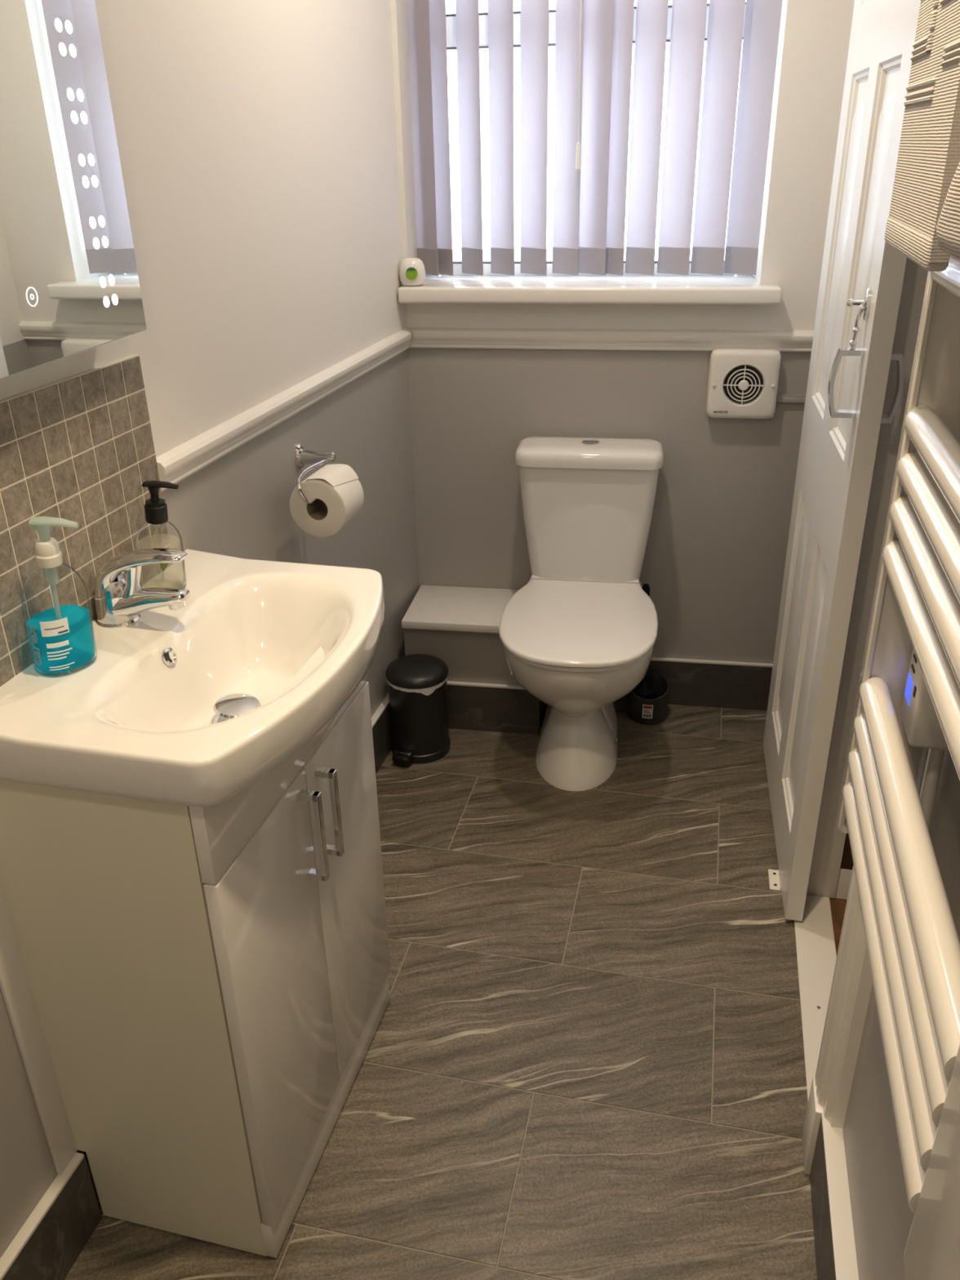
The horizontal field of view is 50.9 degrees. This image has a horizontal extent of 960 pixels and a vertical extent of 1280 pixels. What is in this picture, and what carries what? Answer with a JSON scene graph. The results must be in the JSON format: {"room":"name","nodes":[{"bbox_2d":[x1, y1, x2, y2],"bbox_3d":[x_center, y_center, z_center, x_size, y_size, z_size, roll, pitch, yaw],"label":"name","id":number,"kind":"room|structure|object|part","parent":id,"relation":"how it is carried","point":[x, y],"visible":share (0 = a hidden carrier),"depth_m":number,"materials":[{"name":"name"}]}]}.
{"room":"bathroom","nodes":[
{"label":"bathroom","id":0,"kind":"room"},
{"bbox_2d":[0,0,418,1257],"bbox_3d":[-0.598,-0.306,1.327,0.160,2.300,3.160,5,27,13],"label":"wall","id":1,"kind":"structure","parent":0,"point":[257,140],"depth_m":1.66,"materials":[{"name":"painted plaster"},{"name":"beige paint"},{"name":"grey paint"}]},
{"bbox_2d":[0,880,77,1175],"bbox_3d":[-0.598,0.455,1.315,0.006,0.656,0.055,5,27,13],"label":"trim","id":2,"kind":"structure","parent":1,"relation":"attached to","point":[15,985],"depth_m":1.34,"materials":[{"name":"white paint"}]},
{"bbox_2d":[0,1152,102,1279],"bbox_3d":[-0.735,1.075,0.964,0.019,0.144,1.234,5,27,13],"label":"baseboard","id":3,"kind":"structure","parent":1,"relation":"attached to","point":[46,1246],"depth_m":1.42,"materials":[{"name":"stone"}]},
{"bbox_2d":[0,0,146,379],"bbox_3d":[-0.540,-0.652,0.936,0.050,0.800,0.600,4,27,10],"label":"led mirror","id":4,"kind":"object","parent":1,"relation":"attached to","point":[69,283],"visible":1,"depth_m":1.16,"materials":[{"name":"white mirror"}]},
{"bbox_3d":[-0.519,-0.651,0.932,0.005,0.800,0.600,4,27,10],"label":"glass","id":5,"kind":"part","parent":4,"relation":"part of","materials":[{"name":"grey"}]},
{"bbox_2d":[155,327,412,491],"bbox_3d":[-0.327,-0.507,2.036,0.024,0.048,1.222,5,27,13],"label":"trim","id":6,"kind":"structure","parent":1,"relation":"attached to","point":[177,464],"depth_m":1.83,"materials":[{"name":"white paint"}]},
{"bbox_2d":[294,443,336,503],"bbox_3d":[-0.334,-0.320,1.936,0.088,0.076,0.167,5,27,13],"label":"paper holder","id":7,"kind":"object","parent":1,"relation":"attached to","point":[302,456],"visible":0.85,"depth_m":1.98,"materials":[{"name":"silver metal"}]},
{"bbox_3d":[-0.356,-0.363,1.999,0.008,0.052,0.032,5,27,13],"label":"wall plate","id":8,"kind":"part","parent":7,"relation":"part of","materials":[{"name":"silver metal"}]},
{"bbox_3d":[-0.310,-0.305,1.929,0.035,0.056,0.154,5,27,13],"label":"wire arm","id":9,"kind":"part","parent":7,"relation":"part of","materials":[{"name":"silver metal"}]},
{"bbox_3d":[-0.320,-0.360,1.990,0.072,0.032,0.018,5,27,13],"label":"arm","id":10,"kind":"part","parent":7,"relation":"part of","materials":[{"name":"silver metal"}]},
{"bbox_2d":[289,463,364,537],"bbox_3d":[-0.294,-0.269,1.942,0.115,0.118,0.101,5,27,13],"label":"toilet roll","id":11,"kind":"object","parent":7,"relation":"hanging from","point":[339,491],"visible":0.98,"depth_m":1.91,"materials":[{"name":"white paper"}]},
{"bbox_2d":[371,693,391,774],"bbox_3d":[-0.337,0.383,2.362,0.018,0.144,0.955,5,27,13],"label":"baseboard","id":12,"kind":"structure","parent":1,"relation":"attached to","point":[380,719],"depth_m":2.62,"materials":[{"name":"stone"}]},
{"bbox_2d":[64,701,847,1279],"bbox_3d":[0.453,0.828,1.619,2.300,0.030,3.160,5,27,12],"label":"floor","id":13,"kind":"structure","parent":0,"point":[584,1059],"depth_m":1.80,"materials":[{"name":"grey tile"}]},
{"bbox_2d":[0,671,390,1257],"bbox_3d":[-0.369,0.418,1.541,0.336,0.796,0.510,5,27,13],"label":"vanity unit","id":14,"kind":"object","parent":13,"relation":"on","point":[210,986],"visible":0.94,"depth_m":1.35,"materials":[{"name":"white wood"}]},
{"bbox_3d":[-0.454,0.522,1.332,0.286,0.796,0.016,5,27,13],"label":"panel","id":15,"kind":"part","parent":14,"relation":"part of","materials":[{"name":"beige plastic"}]},
{"bbox_2d":[0,548,384,808],"bbox_3d":[-0.350,0.052,1.367,0.386,0.137,0.563,5,27,13],"label":"basin","id":16,"kind":"object","parent":14,"relation":"in","point":[193,704],"visible":0.94,"depth_m":1.30,"materials":[{"name":"white ceramic"}]},
{"bbox_2d":[22,515,97,676],"bbox_3d":[-0.518,-0.056,1.226,0.079,0.198,0.078,-19,31,-32],"label":"soap bottle","id":17,"kind":"object","parent":16,"relation":"on","point":[47,555],"visible":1,"depth_m":1.21,"materials":[{"name":"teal plastic"}]},
{"bbox_2d":[48,656,66,660],"bbox_3d":[-0.515,0.022,1.231,0.011,0.002,0.018,21,33,28],"label":"print","id":18,"kind":"object","parent":17,"relation":"on","point":[64,656],"depth_m":1.23},
{"bbox_2d":[47,652,69,657],"bbox_3d":[-0.514,0.018,1.230,0.012,0.002,0.022,21,33,28],"label":"print","id":19,"kind":"object","parent":17,"relation":"on","point":[67,652],"depth_m":1.23},
{"bbox_2d":[49,666,69,670],"bbox_3d":[-0.516,0.035,1.238,0.012,0.001,0.019,21,33,28],"label":"print","id":20,"kind":"object","parent":17,"relation":"on","point":[68,666],"depth_m":1.24},
{"bbox_2d":[46,647,72,653],"bbox_3d":[-0.512,0.013,1.229,0.013,0.002,0.026,21,33,28],"label":"print","id":21,"kind":"object","parent":17,"relation":"on","point":[71,647],"depth_m":1.23},
{"bbox_2d":[49,662,74,667],"bbox_3d":[-0.513,0.031,1.239,0.013,0.001,0.026,21,33,28],"label":"print","id":22,"kind":"object","parent":17,"relation":"on","point":[73,662],"depth_m":1.24},
{"bbox_2d":[93,547,190,628],"bbox_3d":[-0.458,-0.071,1.358,0.149,0.112,0.061,6,27,15],"label":"tap","id":23,"kind":"object","parent":16,"relation":"on","point":[120,601],"visible":1,"depth_m":1.35,"materials":[{"name":"silver metal"}]},
{"bbox_3d":[-0.454,-0.090,1.347,0.140,0.070,0.048,6,27,15],"label":"lever","id":24,"kind":"part","parent":23,"relation":"part of","materials":[{"name":"silver metal"}]},
{"bbox_3d":[-0.447,-0.048,1.366,0.118,0.052,0.050,6,27,15],"label":"spout","id":25,"kind":"part","parent":23,"relation":"part of","materials":[{"name":"silver metal"}]},
{"bbox_2d":[136,480,186,589],"bbox_3d":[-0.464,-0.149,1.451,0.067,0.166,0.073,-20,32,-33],"label":"soap bottle","id":26,"kind":"object","parent":16,"relation":"on","point":[155,508],"visible":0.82,"depth_m":1.42,"materials":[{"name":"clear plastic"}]},
{"bbox_2d":[160,563,168,571],"bbox_3d":[-0.450,-0.110,1.437,0.013,0.026,0.002,-11,28,-19],"label":"print","id":27,"kind":"object","parent":26,"relation":"attached to","point":[163,566],"depth_m":1.44,"materials":[{"name":"green paint"}]},
{"bbox_3d":[-0.275,0.503,1.409,0.018,0.609,0.254,5,27,13],"label":"door","id":28,"kind":"part","parent":14,"relation":"part of","materials":[{"name":"white"}]},
{"bbox_3d":[-0.230,0.272,1.401,0.029,0.145,0.012,5,27,13],"label":"handle","id":29,"kind":"part","parent":14,"relation":"part of","materials":[{"name":"silver metal"}]},
{"bbox_3d":[-0.216,0.248,1.451,0.029,0.145,0.012,5,27,13],"label":"handle","id":30,"kind":"part","parent":14,"relation":"part of","materials":[{"name":"silver metal"}]},
{"bbox_3d":[-0.211,0.393,1.631,0.018,0.609,0.254,5,27,13],"label":"door","id":31,"kind":"part","parent":14,"relation":"part of","materials":[{"name":"white"}]},
{"bbox_2d":[385,653,450,766],"bbox_3d":[-0.168,0.181,2.640,0.163,0.255,0.194,12,29,25],"label":"pedal bin","id":32,"kind":"object","parent":13,"relation":"on","point":[417,682],"visible":1,"depth_m":2.60,"materials":[{"name":"black metal"}]},
{"bbox_3d":[-0.198,0.292,2.624,0.044,0.006,0.018,12,29,25],"label":"pedal plate","id":33,"kind":"part","parent":32,"relation":"part of","materials":[{"name":"silver metal"}]},
{"bbox_3d":[-0.163,0.075,2.603,0.163,0.032,0.163,12,29,25],"label":"lid","id":34,"kind":"part","parent":32,"relation":"part of","materials":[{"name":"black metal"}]},
{"bbox_2d":[498,435,663,791],"bbox_3d":[0.248,-0.049,2.493,0.376,0.784,0.591,3,26,8],"label":"toilet","id":35,"kind":"object","parent":13,"relation":"on","point":[580,635],"visible":1,"depth_m":2.50,"materials":[{"name":"white ceramic"}]},
{"bbox_3d":[0.250,0.128,2.571,0.360,0.396,0.540,3,26,8],"label":"bowl","id":36,"kind":"part","parent":35,"relation":"part of","materials":[{"name":"white ceramic"}]},
{"bbox_3d":[0.239,-0.036,2.438,0.358,0.013,0.463,3,26,8],"label":"seat","id":37,"kind":"part","parent":35,"relation":"part of","materials":[{"name":"white plastic"}]},
{"bbox_3d":[0.239,-0.050,2.431,0.376,0.014,0.480,3,26,8],"label":"seat lid","id":38,"kind":"part","parent":35,"relation":"part of","materials":[{"name":"white plastic"}]},
{"bbox_3d":[0.274,-0.470,2.522,0.365,0.043,0.163,3,26,8],"label":"cistern lid","id":39,"kind":"part","parent":35,"relation":"part of","materials":[{"name":"white ceramic"}]},
{"bbox_2d":[627,583,668,724],"bbox_3d":[0.467,0.030,2.753,0.111,0.404,0.112,3,26,9],"label":"toilet brush","id":40,"kind":"object","parent":13,"relation":"on","point":[647,703],"visible":0.85,"depth_m":2.79,"materials":[{"name":"grey plastic"}]},
{"bbox_3d":[0.447,0.019,2.744,0.068,0.374,0.068,2,27,10],"label":"handle","id":41,"kind":"part","parent":40,"relation":"part of","materials":[{"name":"black plastic"}]},
{"bbox_2d":[627,671,668,724],"bbox_3d":[0.470,0.161,2.817,0.111,0.112,0.112,5,27,12],"label":"pot","id":42,"kind":"object","parent":13,"relation":"on","point":[647,703],"depth_m":2.79,"materials":[{"name":"grey plastic"}]},
{"bbox_2d":[768,869,781,890],"bbox_3d":[0.642,0.519,2.196,0.025,0.010,0.068,4,27,11],"label":"guide","id":43,"kind":"object","parent":13,"relation":"on","point":[774,875],"visible":0.92,"depth_m":2.19,"materials":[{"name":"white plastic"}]},
{"bbox_2d":[390,0,854,663],"bbox_3d":[0.304,-0.919,2.542,1.360,2.300,0.240,3,26,9],"label":"wall","id":44,"kind":"structure","parent":0,"point":[713,566],"depth_m":2.58,"materials":[{"name":"grey paint"}]},
{"bbox_2d":[401,585,542,734],"bbox_3d":[-0.005,0.055,2.804,0.368,0.332,0.246,3,26,9],"label":"ledge","id":45,"kind":"object","parent":44,"relation":"attached to","point":[458,626],"depth_m":2.72,"materials":[{"name":"grey"}]},
{"bbox_3d":[-0.014,0.185,2.760,0.354,0.137,0.012,3,26,9],"label":"skirting","id":46,"kind":"part","parent":45,"relation":"part of","materials":[{"name":"stone"}]},
{"bbox_2d":[397,1,782,304],"bbox_3d":[0.261,-1.308,2.308,0.906,0.994,0.298,3,26,9],"label":"window","id":47,"kind":"structure","parent":44,"relation":"in","point":[458,288],"depth_m":2.41,"materials":[{"name":"white plastic"}]},
{"bbox_2d":[399,257,425,286],"bbox_3d":[-0.165,-0.898,2.461,0.065,0.064,0.054,1,26,4],"label":"air freshener","id":48,"kind":"object","parent":47,"relation":"on","point":[411,270],"visible":1,"depth_m":2.44,"materials":[{"name":"white plastic"}]},
{"bbox_3d":[0.273,-0.962,2.611,0.758,0.032,0.060,3,26,9],"label":"frame","id":49,"kind":"part","parent":47,"relation":"part of","materials":[{"name":"white plastic"}]},
{"bbox_3d":[0.266,-0.866,2.494,0.906,0.037,0.243,3,26,9],"label":"sill","id":50,"kind":"part","parent":47,"relation":"part of","materials":[{"name":"white paint"}]},
{"bbox_2d":[406,0,782,275],"bbox_3d":[0.239,-1.328,2.299,0.850,0.939,0.090,3,26,9],"label":"vertical blind","id":51,"kind":"object","parent":47,"relation":"attached to","point":[593,38],"visible":0.99,"depth_m":2.37,"materials":[{"name":"white fabric"}]},
{"bbox_3d":[0.222,-1.423,2.210,0.005,0.600,0.002,3,26,9],"label":"cord","id":52,"kind":"part","parent":51,"relation":"part of","materials":[{"name":"white plastic"}]},
{"bbox_3d":[0.661,-1.355,2.347,0.045,0.957,0.060,3,26,9],"label":"frame","id":53,"kind":"part","parent":47,"relation":"part of","materials":[{"name":"white plastic"}]},
{"bbox_2d":[406,327,813,351],"bbox_3d":[0.330,-0.737,2.479,1.050,0.048,0.022,3,26,9],"label":"trim","id":54,"kind":"structure","parent":44,"relation":"attached to","point":[422,337],"depth_m":2.48,"materials":[{"name":"white paint"}]},
{"bbox_2d":[617,657,773,710],"bbox_3d":[0.528,0.117,2.870,0.665,0.144,0.013,3,26,9],"label":"baseboard","id":55,"kind":"structure","parent":44,"relation":"attached to","point":[691,682],"depth_m":2.84,"materials":[{"name":"stone"}]},
{"bbox_2d":[706,348,781,418],"bbox_3d":[0.643,-0.625,2.467,0.166,0.166,0.041,3,26,9],"label":"fan","id":56,"kind":"object","parent":44,"relation":"attached to","point":[743,383],"visible":1,"depth_m":2.46,"materials":[{"name":"white plastic"}]},
{"bbox_2d":[723,364,764,404],"bbox_3d":[0.642,-0.620,2.457,0.096,0.096,0.010,5,27,12],"label":"grille","id":57,"kind":"object","parent":56,"relation":"attached to","point":[743,384],"depth_m":2.46,"materials":[{"name":"white plastic"}]},
{"bbox_2d":[776,394,805,403],"bbox_3d":[0.788,-0.592,2.474,0.118,0.019,0.012,3,26,9],"label":"cable trunking","id":58,"kind":"object","parent":44,"relation":"attached to","point":[780,397],"visible":0.5,"depth_m":2.47,"materials":[{"name":"grey plastic"}]},
{"bbox_2d":[842,748,959,1279],"bbox_3d":[0.388,0.135,0.386,0.075,2.300,1.575,5,27,12],"label":"wall","id":59,"kind":"structure","parent":0,"point":[882,1217],"depth_m":1.22,"materials":[{"name":"grey paint"}]},
{"bbox_2d":[801,1077,823,1174],"bbox_3d":[0.566,0.760,1.559,0.113,0.140,0.066,5,27,12],"label":"trim","id":60,"kind":"structure","parent":59,"relation":"attached to","point":[814,1111],"depth_m":1.55,"materials":[{"name":"white paint"}]},
{"bbox_2d":[794,894,836,1101],"bbox_3d":[0.637,0.675,1.884,0.076,0.006,0.607,5,27,12],"label":"threshold","id":61,"kind":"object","parent":59,"relation":"attached to","point":[816,954],"depth_m":1.96,"materials":[{"name":"white paint"}]},
{"bbox_2d":[809,1113,858,1279],"bbox_3d":[0.356,1.102,0.868,0.028,0.141,1.528,5,27,12],"label":"baseboard","id":62,"kind":"structure","parent":59,"relation":"attached to","point":[836,1259],"depth_m":1.41,"materials":[{"name":"stone"}]},
{"bbox_2d":[814,864,872,1128],"bbox_3d":[0.546,-0.169,1.092,0.110,1.940,0.088,5,27,12],"label":"trim","id":63,"kind":"structure","parent":59,"relation":"attached to","point":[852,981],"depth_m":1.42,"materials":[{"name":"white paint"}]},
{"bbox_2d":[836,254,959,1279],"bbox_3d":[0.371,-0.125,0.652,0.081,1.067,0.641,5,27,12],"label":"towel radiator","id":64,"kind":"object","parent":59,"relation":"attached to","point":[913,942],"visible":0.93,"depth_m":0.82,"materials":[{"name":"white metal"}]},
{"bbox_3d":[0.440,-0.259,0.923,0.079,1.067,0.020,5,27,12],"label":"plate","id":65,"kind":"part","parent":64,"relation":"part of","materials":[{"name":"white metal"}]},
{"bbox_2d":[884,0,959,271],"bbox_3d":[0.323,-0.362,0.554,0.095,0.315,0.559,5,27,12],"label":"bath towel","id":66,"kind":"object","parent":64,"relation":"hanging from","point":[923,221],"visible":1,"depth_m":0.71,"materials":[{"name":"beige fabric"}]},
{"bbox_3d":[0.314,-0.012,0.424,0.079,1.067,0.120,5,27,12],"label":"plate","id":67,"kind":"part","parent":64,"relation":"part of","materials":[{"name":"white metal"}]},
{"bbox_2d":[900,648,949,830],"bbox_3d":[0.465,0.126,1.058,0.053,0.312,0.064,5,27,12],"label":"timer","id":68,"kind":"object","parent":59,"relation":"attached to","point":[920,721],"visible":0.45,"depth_m":1.02,"materials":[{"name":"white plastic"}]},
{"bbox_3d":[1.236,-0.467,1.604,0.978,2.320,0.080,5,27,12],"label":"wall","id":69,"kind":"structure","parent":0,"visible":0},
{"bbox_2d":[835,868,852,899],"bbox_3d":[1.142,0.540,2.062,0.787,0.076,0.031,5,27,12],"label":"trim","id":70,"kind":"structure","parent":69,"relation":"attached to","point":[845,875],"depth_m":2.13,"materials":[{"name":"white paint"}]},
{"bbox_2d":[840,833,853,870],"bbox_3d":[1.137,0.291,1.941,0.787,0.475,0.029,5,27,12],"label":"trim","id":71,"kind":"structure","parent":69,"relation":"attached to","point":[846,860],"depth_m":2.10,"materials":[{"name":"brown wood"}]},
{"bbox_3d":[0.800,-0.670,2.013,0.075,2.300,0.823,5,27,12],"label":"wall","id":72,"kind":"structure","parent":0,"visible":0},
{"bbox_2d":[763,0,920,920],"bbox_3d":[0.676,-0.467,1.934,0.106,1.985,0.682,4,26,10],"label":"door","id":73,"kind":"structure","parent":72,"relation":"in","point":[862,275],"depth_m":1.85,"materials":[{"name":"white wood"}]},
{"bbox_3d":[0.711,-0.035,2.301,0.012,0.579,0.206,4,26,10],"label":"panel","id":74,"kind":"part","parent":73,"relation":"part of","materials":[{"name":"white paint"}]},
{"bbox_3d":[0.657,0.095,2.038,0.012,0.579,0.204,4,26,10],"label":"panel","id":75,"kind":"part","parent":73,"relation":"part of","materials":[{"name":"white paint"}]},
{"bbox_3d":[0.697,-0.752,1.950,0.012,0.607,0.206,4,26,10],"label":"panel","id":76,"kind":"part","parent":73,"relation":"part of","materials":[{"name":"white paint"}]},
{"bbox_3d":[0.592,-0.417,1.640,0.046,0.108,0.022,4,26,10],"label":"handle","id":77,"kind":"part","parent":73,"relation":"part of","materials":[{"name":"silver metal"}]},
{"bbox_3d":[0.602,-0.494,1.617,0.014,0.075,0.013,4,26,10],"label":"drop chain","id":78,"kind":"part","parent":73,"relation":"part of","materials":[{"name":"silver metal"}]},
{"bbox_3d":[0.687,-1.215,1.723,0.012,0.205,0.206,4,26,10],"label":"panel","id":79,"kind":"part","parent":73,"relation":"part of","materials":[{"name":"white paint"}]},
{"bbox_3d":[0.643,-0.622,1.687,0.012,0.607,0.204,4,26,10],"label":"panel","id":80,"kind":"part","parent":73,"relation":"part of","materials":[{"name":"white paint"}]},
{"bbox_3d":[0.612,-0.531,1.596,0.006,0.050,0.025,4,26,10],"label":"lock plate","id":81,"kind":"part","parent":73,"relation":"part of","materials":[{"name":"silver metal"}]},
{"bbox_3d":[0.655,-0.400,1.602,0.026,0.108,0.022,4,26,10],"label":"handle","id":82,"kind":"part","parent":73,"relation":"part of","materials":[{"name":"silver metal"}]},
{"bbox_2d":[806,257,928,898],"bbox_3d":[0.703,-0.377,1.703,0.069,2.050,0.014,5,27,12],"label":"trim","id":83,"kind":"structure","parent":72,"relation":"attached to","point":[829,842],"depth_m":1.84,"materials":[{"name":"white paint"}]}
]}

